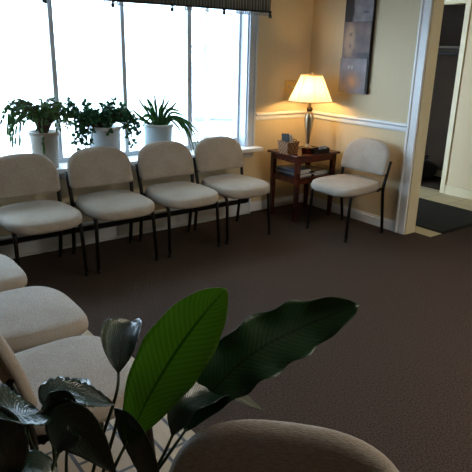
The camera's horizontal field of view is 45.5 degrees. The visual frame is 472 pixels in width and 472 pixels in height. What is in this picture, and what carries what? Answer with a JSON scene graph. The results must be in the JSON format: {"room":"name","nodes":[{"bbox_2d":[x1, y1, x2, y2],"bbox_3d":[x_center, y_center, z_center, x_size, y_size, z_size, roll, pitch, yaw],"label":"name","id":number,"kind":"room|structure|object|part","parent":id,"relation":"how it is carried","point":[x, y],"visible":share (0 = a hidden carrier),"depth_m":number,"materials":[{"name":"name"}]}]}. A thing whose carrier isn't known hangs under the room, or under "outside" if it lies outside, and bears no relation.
{"room":"waiting room","nodes":[
{"label":"waiting room","id":0,"kind":"room"},
{"bbox_2d":[0,0,313,235],"bbox_3d":[-1.303,-1.117,4.140,4.900,2.440,0.200,-12,23,-35],"label":"wall","id":1,"kind":"structure","parent":0,"point":[284,39],"depth_m":5.22,"materials":[{"name":"beige paint"}]},
{"bbox_2d":[0,198,250,258],"bbox_3d":[-1.268,-0.001,4.385,3.479,0.170,0.065,-12,23,-35],"label":"baseboard heater","id":2,"kind":"object","parent":1,"relation":"attached to","point":[108,230],"visible":0.67,"depth_m":4.56,"materials":[{"name":"metal"}]},
{"bbox_2d":[36,0,271,17],"bbox_3d":[-1.049,-1.811,3.847,3.310,0.448,0.176,-12,23,-35],"label":"window valance","id":3,"kind":"object","parent":1,"relation":"attached to","point":[260,6],"visible":1,"depth_m":4.41,"materials":[{"name":"fabric"}]},
{"bbox_2d":[41,0,306,177],"bbox_3d":[-0.846,-1.269,4.337,3.890,1.535,0.275,-12,23,-35],"label":"window","id":4,"kind":"structure","parent":1,"relation":"in","point":[246,29],"depth_m":4.93,"materials":[{"name":"paint"}]},
{"bbox_2d":[0,97,76,167],"bbox_3d":[-1.391,-0.745,4.068,0.224,0.496,0.572,17,24,39],"label":"potted plant","id":5,"kind":"object","parent":4,"relation":"on","point":[44,141],"visible":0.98,"depth_m":3.99,"materials":[{"name":"plant"}]},
{"bbox_2d":[27,129,59,167],"bbox_3d":[-1.393,-0.634,4.106,0.224,0.262,0.224,-12,23,-35],"label":"pot","id":6,"kind":"object","parent":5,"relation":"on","point":[45,142],"depth_m":4.02,"materials":[{"name":"white ceramic"}]},
{"bbox_3d":[-1.350,-1.334,4.011,0.025,1.030,0.006,-10,21,-30],"label":"blind cord","id":7,"kind":"part","parent":4,"relation":"part of","materials":[{"name":"white paint"}]},
{"bbox_2d":[58,97,141,150],"bbox_3d":[-1.029,-0.821,4.310,0.284,0.504,0.666,18,25,41],"label":"jade plant","id":8,"kind":"object","parent":4,"relation":"on","point":[102,130],"visible":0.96,"depth_m":4.24,"materials":[{"name":"green plant"}]},
{"bbox_3d":[-1.018,-0.720,4.376,0.260,0.272,0.260,-12,23,-35],"label":"pot","id":9,"kind":"part","parent":8,"relation":"part of","materials":[{"name":"white ceramic"}]},
{"bbox_3d":[-1.112,-0.554,4.356,3.240,0.034,0.245,-12,23,-35],"label":"sill","id":10,"kind":"part","parent":4,"relation":"part of","materials":[{"name":"white paint"}]},
{"bbox_2d":[131,92,201,154],"bbox_3d":[-0.558,-0.895,4.636,0.628,0.581,0.256,-3,19,-12],"label":"spider plant","id":11,"kind":"object","parent":4,"relation":"on","point":[160,127],"visible":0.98,"depth_m":4.57,"materials":[{"name":"green plant"}]},
{"bbox_3d":[-0.643,-0.797,4.649,0.256,0.262,0.256,-12,23,-35],"label":"pot","id":12,"kind":"part","parent":11,"relation":"part of","materials":[{"name":"white ceramic"}]},
{"bbox_3d":[-1.088,-1.251,4.115,3.190,1.440,0.026,-12,23,-35],"label":"casing","id":13,"kind":"part","parent":4,"relation":"part of","materials":[{"name":"paint"}]},
{"bbox_2d":[250,193,301,211],"bbox_3d":[0.386,-0.335,5.629,0.733,0.092,0.014,-12,23,-35],"label":"baseboard","id":14,"kind":"structure","parent":1,"relation":"attached to","point":[285,200],"depth_m":5.63,"materials":[{"name":"white paint"}]},
{"bbox_2d":[284,80,295,92],"bbox_3d":[0.519,-1.419,5.351,0.136,0.116,0.018,-12,23,-35],"label":"switch plate","id":15,"kind":"object","parent":1,"relation":"attached to","point":[289,85],"visible":0.92,"depth_m":5.35,"materials":[{"name":"beige plastic"}]},
{"bbox_2d":[12,176,471,471],"bbox_3d":[1.374,0.630,3.049,7.300,0.060,7.600,-12,23,-35],"label":"floor","id":16,"kind":"structure","parent":0,"point":[396,379],"depth_m":3.52,"materials":[{"name":"brown carpet"}]},
{"bbox_2d":[0,254,26,291],"bbox_3d":[-1.331,0.220,2.741,0.551,0.788,0.520,-12,23,-35],"label":"chair","id":17,"kind":"object","parent":16,"relation":"on","point":[12,276],"visible":0.49,"depth_m":2.71,"materials":[{"name":"beige fabric"}]},
{"bbox_2d":[0,286,87,353],"bbox_3d":[-0.923,0.365,2.335,0.551,0.788,0.520,-12,23,-35],"label":"chair","id":18,"kind":"object","parent":16,"relation":"on","point":[32,316],"visible":0.8,"depth_m":2.27,"materials":[{"name":"beige fabric"}]},
{"bbox_2d":[0,153,88,275],"bbox_3d":[-1.327,-0.118,3.754,0.520,0.788,0.551,-13,23,-37],"label":"chair","id":19,"kind":"object","parent":16,"relation":"on","point":[21,174],"visible":0.98,"depth_m":3.76,"materials":[{"name":"beige fabric"}]},
{"bbox_3d":[-1.482,0.103,3.654,0.034,0.402,0.406,-13,23,-37],"label":"leg","id":20,"kind":"part","parent":19,"relation":"part of","materials":[{"name":"black metal"}]},
{"bbox_3d":[-1.458,-0.415,3.830,0.496,0.278,0.121,-13,23,-37],"label":"backrest","id":21,"kind":"part","parent":19,"relation":"part of","materials":[{"name":"beige fabric"}]},
{"bbox_3d":[-1.318,-0.134,3.738,0.505,0.095,0.524,-13,23,-37],"label":"seat","id":22,"kind":"part","parent":19,"relation":"part of","materials":[{"name":"beige fabric"}]},
{"bbox_3d":[-1.275,-0.149,4.071,0.042,0.628,0.074,-13,23,-37],"label":"leg","id":23,"kind":"part","parent":19,"relation":"part of","materials":[{"name":"black metal"}]},
{"bbox_3d":[-1.141,0.022,3.923,0.034,0.402,0.406,-13,23,-37],"label":"leg","id":24,"kind":"part","parent":19,"relation":"part of","materials":[{"name":"black metal"}]},
{"bbox_2d":[0,333,155,455],"bbox_3d":[-0.587,0.516,1.907,0.551,0.788,0.520,-13,23,-36],"label":"chair","id":25,"kind":"object","parent":16,"relation":"on","point":[83,356],"visible":0.56,"depth_m":1.88,"materials":[{"name":"beige fabric"}]},
{"bbox_3d":[-0.750,0.312,1.699,0.121,0.278,0.496,-13,23,-36],"label":"backrest","id":26,"kind":"part","parent":25,"relation":"part of","materials":[{"name":"beige fabric"}]},
{"bbox_3d":[-0.602,0.681,1.630,0.074,0.628,0.042,-13,23,-36],"label":"leg","id":27,"kind":"part","parent":25,"relation":"part of","materials":[{"name":"black metal"}]},
{"bbox_3d":[-0.430,0.741,1.820,0.406,0.402,0.034,-13,23,-36],"label":"leg","id":28,"kind":"part","parent":25,"relation":"part of","materials":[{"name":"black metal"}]},
{"bbox_2d":[65,146,158,273],"bbox_3d":[-0.889,-0.215,4.078,0.520,0.788,0.551,-12,23,-34],"label":"chair","id":29,"kind":"object","parent":16,"relation":"on","point":[101,165],"visible":0.98,"depth_m":4.07,"materials":[{"name":"beige fabric"}]},
{"bbox_3d":[-1.205,-0.165,4.123,0.042,0.628,0.074,-12,23,-34],"label":"leg","id":30,"kind":"part","parent":29,"relation":"part of","materials":[{"name":"black metal"}]},
{"bbox_3d":[-1.054,0.003,3.987,0.034,0.402,0.406,-12,23,-34],"label":"leg","id":31,"kind":"part","parent":29,"relation":"part of","materials":[{"name":"black metal"}]},
{"bbox_3d":[-1.009,-0.515,4.161,0.496,0.278,0.121,-12,23,-34],"label":"backrest","id":32,"kind":"part","parent":29,"relation":"part of","materials":[{"name":"beige fabric"}]},
{"bbox_3d":[-0.880,-0.231,4.061,0.505,0.095,0.524,-12,23,-34],"label":"seat","id":33,"kind":"part","parent":29,"relation":"part of","materials":[{"name":"beige fabric"}]},
{"bbox_3d":[-0.818,-0.245,4.392,0.042,0.628,0.074,-12,23,-34],"label":"leg","id":34,"kind":"part","parent":29,"relation":"part of","materials":[{"name":"black metal"}]},
{"bbox_3d":[-0.696,-0.071,4.236,0.034,0.402,0.406,-12,23,-34],"label":"leg","id":35,"kind":"part","parent":29,"relation":"part of","materials":[{"name":"black metal"}]},
{"bbox_2d":[135,141,220,257],"bbox_3d":[-0.439,-0.311,4.398,0.520,0.788,0.551,-12,23,-35],"label":"chair","id":36,"kind":"object","parent":16,"relation":"on","point":[160,159],"visible":0.98,"depth_m":4.39,"materials":[{"name":"beige fabric"}]},
{"bbox_3d":[-0.756,-0.258,4.437,0.042,0.628,0.074,-12,23,-35],"label":"leg","id":37,"kind":"part","parent":36,"relation":"part of","materials":[{"name":"black metal"}]},
{"bbox_3d":[-0.601,-0.092,4.304,0.034,0.402,0.406,-12,23,-35],"label":"leg","id":38,"kind":"part","parent":36,"relation":"part of","materials":[{"name":"black metal"}]},
{"bbox_3d":[-0.563,-0.610,4.479,0.496,0.278,0.121,-12,23,-35],"label":"backrest","id":39,"kind":"part","parent":36,"relation":"part of","materials":[{"name":"beige fabric"}]},
{"bbox_3d":[-0.430,-0.327,4.381,0.505,0.095,0.524,-12,23,-35],"label":"seat","id":40,"kind":"part","parent":36,"relation":"part of","materials":[{"name":"beige fabric"}]},
{"bbox_3d":[-0.375,-0.341,4.713,0.042,0.628,0.074,-12,23,-35],"label":"leg","id":41,"kind":"part","parent":36,"relation":"part of","materials":[{"name":"black metal"}]},
{"bbox_3d":[-0.248,-0.169,4.560,0.034,0.402,0.406,-12,23,-35],"label":"leg","id":42,"kind":"part","parent":36,"relation":"part of","materials":[{"name":"black metal"}]},
{"bbox_2d":[0,287,358,471],"bbox_3d":[-0.176,0.597,1.331,0.852,1.018,0.390,-12,23,-35],"label":"potted plant","id":43,"kind":"object","parent":16,"relation":"on","point":[182,369],"visible":1,"depth_m":1.16,"materials":[{"name":"green plant"}]},
{"bbox_3d":[-0.366,0.549,1.108,0.012,0.490,0.072,8,19,19],"label":"stem","id":44,"kind":"part","parent":43,"relation":"part of","materials":[{"name":"green plant"}]},
{"bbox_3d":[-0.352,0.539,1.120,0.013,0.503,0.022,6,19,14],"label":"stem","id":45,"kind":"part","parent":43,"relation":"part of","materials":[{"name":"green plant"}]},
{"bbox_3d":[-0.329,0.588,1.083,0.016,0.435,0.077,1,18,-2],"label":"stem","id":46,"kind":"part","parent":43,"relation":"part of","materials":[{"name":"green plant"}]},
{"bbox_3d":[-0.347,0.584,1.184,0.025,0.378,0.033,-12,23,-35],"label":"stem","id":47,"kind":"part","parent":43,"relation":"part of","materials":[{"name":"plant"}]},
{"bbox_3d":[-0.307,0.526,1.252,0.147,0.449,0.048,-12,23,-35],"label":"stem","id":48,"kind":"part","parent":43,"relation":"part of","materials":[{"name":"green plant"}]},
{"bbox_3d":[-0.284,0.560,1.184,0.093,0.426,0.014,-9,21,-28],"label":"stem","id":49,"kind":"part","parent":43,"relation":"part of","materials":[{"name":"green plant"}]},
{"bbox_3d":[-0.283,0.586,1.180,0.126,0.381,0.037,6,19,14],"label":"stem","id":50,"kind":"part","parent":43,"relation":"part of","materials":[{"name":"green plant"}]},
{"bbox_3d":[-0.207,0.589,1.178,0.171,0.380,0.024,-5,19,-18],"label":"stem","id":51,"kind":"part","parent":43,"relation":"part of","materials":[{"name":"green plant"}]},
{"bbox_3d":[-0.201,0.587,1.210,0.203,0.365,0.024,-4,19,-16],"label":"stem","id":52,"kind":"part","parent":43,"relation":"part of","materials":[{"name":"green plant"}]},
{"bbox_2d":[193,136,270,243],"bbox_3d":[-0.021,-0.408,4.719,0.520,0.788,0.551,-13,23,-36],"label":"chair","id":53,"kind":"object","parent":16,"relation":"on","point":[214,153],"visible":0.98,"depth_m":4.70,"materials":[{"name":"beige fabric"}]},
{"bbox_3d":[-0.338,-0.353,4.752,0.042,0.628,0.074,-13,23,-36],"label":"leg","id":54,"kind":"part","parent":53,"relation":"part of","materials":[{"name":"black metal"}]},
{"bbox_3d":[-0.148,-0.706,4.798,0.496,0.278,0.121,-13,23,-36],"label":"backrest","id":55,"kind":"part","parent":53,"relation":"part of","materials":[{"name":"beige fabric"}]},
{"bbox_3d":[-0.179,-0.188,4.622,0.034,0.402,0.406,-13,23,-36],"label":"leg","id":56,"kind":"part","parent":53,"relation":"part of","materials":[{"name":"black metal"}]},
{"bbox_3d":[-0.012,-0.424,4.703,0.505,0.095,0.524,-13,23,-36],"label":"seat","id":57,"kind":"part","parent":53,"relation":"part of","materials":[{"name":"beige fabric"}]},
{"bbox_3d":[0.037,-0.439,5.036,0.042,0.628,0.074,-13,23,-36],"label":"leg","id":58,"kind":"part","parent":53,"relation":"part of","materials":[{"name":"black metal"}]},
{"bbox_3d":[0.168,-0.267,4.885,0.034,0.402,0.406,-13,23,-36],"label":"leg","id":59,"kind":"part","parent":53,"relation":"part of","materials":[{"name":"black metal"}]},
{"bbox_2d":[169,419,398,471],"bbox_3d":[0.057,0.832,1.008,0.520,0.788,0.551,4,19,9],"label":"chair","id":60,"kind":"object","parent":16,"relation":"on","point":[245,445],"visible":1,"depth_m":1.11,"materials":[{"name":"beige fabric"}]},
{"bbox_2d":[267,145,339,221],"bbox_3d":[0.625,-0.504,5.327,0.544,0.615,0.412,-12,23,-35],"label":"side table","id":61,"kind":"object","parent":16,"relation":"on","point":[299,158],"visible":0.76,"depth_m":5.16,"materials":[{"name":"brown wood"}]},
{"bbox_3d":[0.349,-0.502,5.332,0.046,0.595,0.046,-12,23,-35],"label":"leg","id":62,"kind":"part","parent":61,"relation":"part of","materials":[{"name":"brown wood"}]},
{"bbox_2d":[277,139,299,154],"bbox_3d":[0.468,-0.802,5.041,0.171,0.124,0.170,-12,23,-35],"label":"wicker basket","id":63,"kind":"object","parent":61,"relation":"on","point":[286,148],"visible":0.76,"depth_m":4.99,"materials":[{"name":"brown wicker"}]},
{"bbox_2d":[282,133,288,141],"bbox_3d":[0.440,-0.828,5.010,0.006,0.173,0.106,-12,23,-35],"label":"leaflet","id":64,"kind":"object","parent":63,"relation":"in","point":[285,137],"visible":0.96,"depth_m":4.99,"materials":[{"name":"blue paper"}]},
{"bbox_2d":[277,171,310,177],"bbox_3d":[0.542,-0.581,5.236,0.191,0.013,0.260,-13,23,-37],"label":"magazine","id":65,"kind":"object","parent":61,"relation":"on","point":[278,171],"visible":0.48,"depth_m":5.18,"materials":[{"name":"white paper"}]},
{"bbox_2d":[279,171,311,175],"bbox_3d":[0.548,-0.591,5.224,0.191,0.013,0.260,-10,22,-30],"label":"magazine","id":66,"kind":"object","parent":65,"relation":"on","point":[305,174],"visible":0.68,"depth_m":5.15,"materials":[{"name":"white paper"}]},
{"bbox_2d":[275,169,308,174],"bbox_3d":[0.524,-0.606,5.227,0.191,0.013,0.260,-12,23,-36],"label":"magazine","id":67,"kind":"object","parent":66,"relation":"on","point":[275,169],"visible":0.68,"depth_m":5.16,"materials":[{"name":"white paper"}]},
{"bbox_2d":[277,168,310,172],"bbox_3d":[0.539,-0.618,5.220,0.191,0.013,0.260,-15,25,-41],"label":"magazine","id":68,"kind":"object","parent":67,"relation":"on","point":[277,168],"visible":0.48,"depth_m":5.16,"materials":[{"name":"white paper"}]},
{"bbox_2d":[277,164,309,171],"bbox_3d":[0.534,-0.628,5.207,0.191,0.013,0.260,-11,22,-33],"label":"magazine","id":69,"kind":"object","parent":68,"relation":"on","point":[290,167],"visible":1,"depth_m":5.19,"materials":[{"name":"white paper"}]},
{"bbox_3d":[0.626,-0.560,5.309,0.466,0.034,0.360,-12,23,-35],"label":"shelf rail","id":70,"kind":"part","parent":61,"relation":"part of","materials":[{"name":"brown wood"}]},
{"bbox_3d":[0.545,-0.413,5.080,0.046,0.595,0.046,-12,23,-35],"label":"leg","id":71,"kind":"part","parent":61,"relation":"part of","materials":[{"name":"brown wood"}]},
{"bbox_2d":[274,172,330,180],"bbox_3d":[0.626,-0.584,5.301,0.460,0.016,0.352,-12,23,-35],"label":"shelf","id":72,"kind":"object","parent":61,"relation":"attached to","point":[276,175],"depth_m":5.16,"materials":[{"name":"brown wood"}]},
{"bbox_2d":[302,147,310,152],"bbox_3d":[0.643,-0.780,5.113,0.074,0.045,0.064,-16,25,-42],"label":"wooden box","id":73,"kind":"object","parent":61,"relation":"on","point":[304,149],"visible":1,"depth_m":5.09,"materials":[{"name":"brown wood"}]},
{"bbox_3d":[0.703,-0.576,5.582,0.046,0.595,0.046,-12,23,-35],"label":"leg","id":74,"kind":"part","parent":61,"relation":"part of","materials":[{"name":"brown wood"}]},
{"bbox_2d":[288,71,332,148],"bbox_3d":[0.679,-1.154,5.192,0.411,0.706,0.411,-12,23,-35],"label":"table lamp","id":75,"kind":"object","parent":61,"relation":"on","point":[310,88],"visible":0.98,"depth_m":5.02,"materials":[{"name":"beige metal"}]},
{"bbox_3d":[0.684,-1.349,5.127,0.398,0.227,0.398,-12,23,-35],"label":"lamp shade","id":76,"kind":"part","parent":75,"relation":"part of","materials":[{"name":"beige fabric"}]},
{"bbox_2d":[311,147,329,153],"bbox_3d":[0.770,-0.784,5.135,0.200,0.045,0.048,-13,23,-37],"label":"card holder","id":77,"kind":"object","parent":61,"relation":"on","point":[313,150],"visible":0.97,"depth_m":5.11,"materials":[{"name":"black plastic"}]},
{"bbox_3d":[0.900,-0.487,5.329,0.046,0.595,0.046,-12,23,-35],"label":"leg","id":78,"kind":"part","parent":61,"relation":"part of","materials":[{"name":"brown wood"}]},
{"bbox_3d":[0.719,-0.617,5.361,0.191,0.012,0.260,-13,23,-36],"label":"magazine","id":79,"kind":"object","parent":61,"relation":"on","visible":0},
{"bbox_3d":[0.719,-0.629,5.357,0.191,0.012,0.260,-10,22,-31],"label":"magazine","id":80,"kind":"object","parent":79,"relation":"on","visible":0},
{"bbox_2d":[302,165,327,172],"bbox_3d":[0.717,-0.641,5.351,0.191,0.012,0.260,-14,24,-39],"label":"magazine","id":81,"kind":"object","parent":80,"relation":"on","point":[314,169],"visible":0.64,"depth_m":5.33,"materials":[{"name":"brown paper"}]},
{"bbox_2d":[306,138,391,242],"bbox_3d":[0.956,-0.421,4.829,0.551,0.788,0.520,-12,23,-35],"label":"chair","id":82,"kind":"object","parent":16,"relation":"on","point":[368,155],"visible":1,"depth_m":4.77,"materials":[{"name":"beige fabric"}]},
{"bbox_3d":[0.794,-0.302,5.035,0.406,0.402,0.034,-12,23,-35],"label":"leg","id":83,"kind":"part","parent":82,"relation":"part of","materials":[{"name":"black metal"}]},
{"bbox_3d":[0.975,-0.454,5.150,0.074,0.628,0.042,-12,23,-35],"label":"leg","id":84,"kind":"part","parent":82,"relation":"part of","materials":[{"name":"black metal"}]},
{"bbox_3d":[0.946,-0.438,4.815,0.524,0.095,0.505,-12,23,-35],"label":"seat","id":85,"kind":"part","parent":82,"relation":"part of","materials":[{"name":"beige fabric"}]},
{"bbox_3d":[1.060,-0.184,4.702,0.406,0.402,0.034,-12,23,-35],"label":"leg","id":86,"kind":"part","parent":82,"relation":"part of","materials":[{"name":"black metal"}]},
{"bbox_3d":[1.133,-0.700,4.873,0.121,0.278,0.496,-12,23,-35],"label":"backrest","id":87,"kind":"part","parent":82,"relation":"part of","materials":[{"name":"beige fabric"}]},
{"bbox_3d":[1.263,-0.327,4.791,0.074,0.628,0.042,-12,23,-35],"label":"leg","id":88,"kind":"part","parent":82,"relation":"part of","materials":[{"name":"black metal"}]},
{"bbox_2d":[421,155,437,180],"bbox_3d":[2.305,-0.850,6.975,0.301,0.307,0.600,17,24,38],"label":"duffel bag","id":89,"kind":"object","parent":16,"relation":"on","point":[430,169],"visible":0.61,"depth_m":6.87,"materials":[{"name":"black fabric"}]},
{"bbox_2d":[415,198,471,233],"bbox_3d":[1.899,-0.223,5.536,0.910,0.009,0.930,-12,23,-35],"label":"floor mat","id":90,"kind":"object","parent":16,"relation":"on","point":[438,217],"visible":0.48,"depth_m":5.40,"materials":[{"name":"black rubber"}]},
{"bbox_2d":[304,111,313,143],"bbox_3d":[0.676,-1.010,5.240,0.084,0.298,0.084,-12,23,-35],"label":"lamp base","id":91,"kind":"object","parent":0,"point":[309,117],"depth_m":5.20,"materials":[{"name":"silver metal"}]},
{"bbox_2d":[302,0,432,231],"bbox_3d":[2.693,-0.677,3.113,0.130,2.440,6.800,-12,23,-35],"label":"wall","id":92,"kind":"structure","parent":0,"point":[387,98],"depth_m":4.96,"materials":[{"name":"beige paint"}]},
{"bbox_2d":[301,193,394,230],"bbox_3d":[1.041,-0.241,5.396,0.014,0.092,1.205,-12,23,-35],"label":"baseboard","id":93,"kind":"structure","parent":92,"relation":"attached to","point":[388,224],"depth_m":5.27,"materials":[{"name":"white paint"}]},
{"bbox_2d":[338,0,376,93],"bbox_3d":[1.059,-1.720,4.905,0.036,0.920,0.324,-12,23,-35],"label":"picture","id":94,"kind":"object","parent":92,"relation":"attached to","point":[359,24],"visible":1,"depth_m":4.90,"materials":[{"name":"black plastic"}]},
{"bbox_3d":[1.035,-1.424,5.001,0.005,0.298,0.308,-12,23,-35],"label":"panel","id":95,"kind":"part","parent":94,"relation":"part of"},
{"bbox_3d":[1.049,-1.706,4.897,0.005,0.298,0.308,-12,23,-35],"label":"panel","id":96,"kind":"part","parent":94,"relation":"part of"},
{"bbox_3d":[1.059,-1.998,4.796,0.005,0.318,0.308,-12,23,-35],"label":"panel","id":97,"kind":"part","parent":94,"relation":"part of","materials":[{"name":"grey"}]},
{"bbox_2d":[312,110,406,131],"bbox_3d":[1.054,-1.055,5.119,0.030,0.070,1.205,-12,23,-35],"label":"chair rail","id":98,"kind":"object","parent":92,"relation":"attached to","point":[397,126],"visible":0.86,"depth_m":5.03,"materials":[{"name":"white paint"}]},
{"bbox_2d":[394,0,444,234],"bbox_3d":[1.848,-0.903,4.187,0.156,2.150,1.231,-12,23,-35],"label":"door frame","id":99,"kind":"structure","parent":92,"relation":"in","point":[425,60],"depth_m":4.59,"materials":[{"name":"white paint"}]},
{"bbox_2d":[424,4,465,170],"bbox_3d":[2.408,-1.885,6.714,0.740,2.440,2.000,-12,23,-35],"label":"wall","id":100,"kind":"structure","parent":0,"point":[453,15],"depth_m":6.97,"materials":[{"name":"grey paint"}]},
{"bbox_2d":[434,170,441,176],"bbox_3d":[2.588,-0.811,7.237,0.020,0.080,1.800,-12,23,-35],"label":"baseboard","id":101,"kind":"structure","parent":100,"relation":"attached to","point":[439,172],"depth_m":7.20,"materials":[{"name":"beige paint"}]},
{"bbox_2d":[438,46,459,54],"bbox_3d":[2.398,-2.179,6.602,0.577,0.093,1.800,-12,23,-35],"label":"closet shelf","id":102,"kind":"object","parent":100,"relation":"attached to","point":[442,50],"visible":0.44,"depth_m":6.60,"materials":[{"name":"paint"}]},
{"bbox_3d":[2.391,-2.145,6.608,0.028,0.027,1.800,-12,23,-35],"label":"rod","id":103,"kind":"part","parent":102,"relation":"part of","materials":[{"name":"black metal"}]},
{"bbox_2d":[446,2,471,190],"bbox_3d":[2.729,-1.518,5.638,0.120,2.440,4.200,-12,23,-35],"label":"wall","id":104,"kind":"structure","parent":0,"point":[459,174],"depth_m":6.05,"materials":[{"name":"beige paint"}]},
{"bbox_2d":[439,0,471,193],"bbox_3d":[2.086,-1.617,6.480,0.136,2.065,1.115,-12,23,-35],"label":"door frame","id":105,"kind":"structure","parent":104,"relation":"in","point":[468,3],"depth_m":6.00,"materials":[{"name":"beige paint"}]},
{"bbox_2d":[444,185,471,199],"bbox_3d":[3.135,-0.183,5.362,0.015,0.100,2.585,-12,23,-35],"label":"baseboard","id":106,"kind":"structure","parent":104,"relation":"attached to","point":[450,190],"depth_m":6.20,"materials":[{"name":"beige paint"}]},
{"label":"outside","id":107,"kind":"structure","parent":0,"visible":0},
{"bbox_2d":[0,60,234,156],"bbox_3d":[-27.939,-16.351,57.811,140.000,0.050,118.850,-12,23,-35],"label":"ground","id":108,"kind":"structure","parent":107,"point":[95,81],"depth_m":46.84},
{"bbox_2d":[179,8,227,138],"bbox_3d":[-1.101,-6.886,20.905,1.832,6.595,1.713,-14,24,-39],"label":"bare tree","id":109,"kind":"object","parent":108,"relation":"on","point":[204,42],"visible":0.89,"depth_m":20.85,"materials":[{"name":"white plant"}]},
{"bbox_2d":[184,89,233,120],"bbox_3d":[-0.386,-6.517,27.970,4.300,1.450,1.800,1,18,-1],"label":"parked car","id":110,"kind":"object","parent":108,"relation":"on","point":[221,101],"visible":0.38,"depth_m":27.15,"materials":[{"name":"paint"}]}
]}

